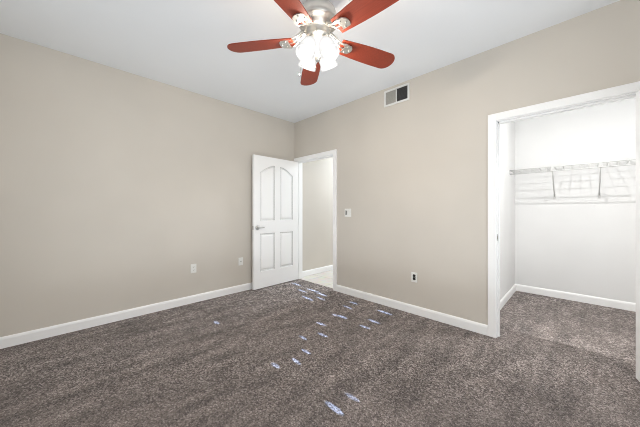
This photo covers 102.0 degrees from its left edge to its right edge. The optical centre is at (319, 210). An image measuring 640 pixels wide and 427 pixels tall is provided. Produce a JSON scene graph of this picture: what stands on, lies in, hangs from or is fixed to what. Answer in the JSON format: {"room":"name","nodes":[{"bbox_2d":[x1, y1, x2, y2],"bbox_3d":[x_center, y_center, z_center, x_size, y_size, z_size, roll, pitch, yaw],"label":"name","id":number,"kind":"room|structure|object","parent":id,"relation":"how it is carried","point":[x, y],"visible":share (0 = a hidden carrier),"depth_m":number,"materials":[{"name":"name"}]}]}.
{"room":"empty bedroom","nodes":[
{"label":"empty bedroom","id":0,"kind":"room"},
{"bbox_2d":[0,33,332,336],"bbox_3d":[-0.855,-0.171,4.249,6.220,2.740,0.120,0,0,-45],"label":"wall","id":1,"kind":"structure","parent":0,"point":[114,182],"depth_m":2.81,"materials":[{"name":"beige paint"}]},
{"bbox_2d":[191,264,195,272],"bbox_3d":[-1.645,0.754,3.373,0.072,0.115,0.008,0,0,-45],"label":"outlet","id":2,"kind":"object","parent":1,"relation":"attached to","point":[193,266],"visible":1,"depth_m":3.37,"materials":[{"name":"white plastic"}]},
{"bbox_2d":[238,257,242,265],"bbox_3d":[-1.171,0.754,3.838,0.072,0.115,0.017,0,0,-45],"label":"outlet","id":3,"kind":"object","parent":1,"relation":"attached to","point":[240,260],"visible":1,"depth_m":3.84,"materials":[{"name":"white plastic"}]},
{"bbox_2d":[0,265,635,348],"bbox_3d":[0.802,1.150,2.597,6.000,0.098,4.560,0,0,-45],"label":"baseboard","id":4,"kind":"structure","parent":1,"relation":"attached to","point":[42,333],"depth_m":3.08,"materials":[{"name":"white"}]},
{"bbox_2d":[0,0,619,122],"bbox_3d":[0.795,-1.591,2.590,6.220,0.100,4.800,0,0,-45],"label":"ceiling","id":5,"kind":"structure","parent":0,"point":[182,44],"depth_m":2.29,"materials":[{"name":"white paint"}]},
{"bbox_2d":[227,0,398,85],"bbox_3d":[0.022,-1.219,1.763,1.279,0.644,1.227,0,0,-45],"label":"ceiling fan","id":6,"kind":"object","parent":5,"relation":"hanging from","point":[318,20],"depth_m":1.75,"materials":[{"name":"red wood"}]},
{"bbox_2d":[300,270,332,287],"bbox_3d":[0.907,1.231,5.084,2.545,0.056,1.420,0,0,-45],"label":"floor","id":7,"kind":"structure","parent":0,"point":[325,278],"depth_m":4.59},
{"bbox_2d":[0,279,639,426],"bbox_3d":[0.593,1.229,2.389,5.650,0.060,4.800,0,0,-45],"label":"floor","id":8,"kind":"structure","parent":0,"point":[298,352],"depth_m":1.96,"materials":[{"name":"carpet"}]},
{"bbox_2d":[294,0,639,324],"bbox_3d":[1.200,-0.171,2.992,0.120,2.740,4.560,0,0,-45],"label":"wall","id":9,"kind":"structure","parent":0,"point":[412,174],"depth_m":2.79,"materials":[{"name":"beige paint"}]},
{"bbox_2d":[252,154,297,289],"bbox_3d":[-0.691,0.174,4.188,0.883,2.025,0.136,0,0,-45],"label":"bedroom door","id":10,"kind":"structure","parent":9,"relation":"in","point":[274,180],"depth_m":4.14,"materials":[{"name":"white wood"}]},
{"bbox_2d":[294,149,336,290],"bbox_3d":[-0.056,0.143,4.255,0.154,2.111,0.994,0,0,-45],"label":"door frame","id":11,"kind":"structure","parent":9,"relation":"attached to","point":[331,152],"depth_m":4.08,"materials":[{"name":"white wood"}]},
{"bbox_2d":[345,209,350,216],"bbox_3d":[0.395,0.031,3.705,0.016,0.117,0.117,0,0,-45],"label":"switch plate","id":12,"kind":"object","parent":9,"relation":"attached to","point":[347,211],"visible":1,"depth_m":3.70,"materials":[{"name":"white plastic"}]},
{"bbox_2d":[384,83,408,107],"bbox_3d":[0.933,-1.406,3.167,0.012,0.200,0.335,0,0,-45],"label":"air vent","id":13,"kind":"object","parent":9,"relation":"in","point":[398,94],"visible":1,"depth_m":3.16,"materials":[{"name":"white metal"}]},
{"bbox_2d":[411,272,416,282],"bbox_3d":[1.093,0.774,3.008,0.008,0.115,0.072,0,0,-45],"label":"outlet","id":14,"kind":"object","parent":9,"relation":"attached to","point":[413,274],"visible":1,"depth_m":3.01,"materials":[{"name":"white plastic"}]},
{"bbox_2d":[488,81,639,337],"bbox_3d":[2.017,0.170,2.178,0.132,2.058,0.904,0,0,-45],"label":"door frame","id":15,"kind":"structure","parent":9,"relation":"attached to","point":[633,94],"depth_m":2.44,"materials":[{"name":"white wood"}]},
{"bbox_2d":[636,90,639,381],"bbox_3d":[2.021,0.177,1.473,0.139,2.020,0.870,0,0,28],"label":"closet door","id":16,"kind":"structure","parent":9,"relation":"in","point":[638,92],"depth_m":1.81,"materials":[{"name":"white wood"}]},
{"bbox_2d":[500,98,635,302],"bbox_3d":[2.892,-0.171,2.729,1.910,2.740,1.800,0,0,-45],"label":"wall","id":17,"kind":"structure","parent":0,"point":[578,241],"depth_m":3.42,"materials":[{"name":"white paint"}]},
{"bbox_2d":[509,159,635,198],"bbox_3d":[3.375,-0.360,3.147,0.436,0.408,1.688,0,0,-45],"label":"wire closet shelf","id":18,"kind":"object","parent":17,"relation":"attached to","point":[628,162],"visible":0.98,"depth_m":3.22,"materials":[{"name":"grey metal"}]}
]}

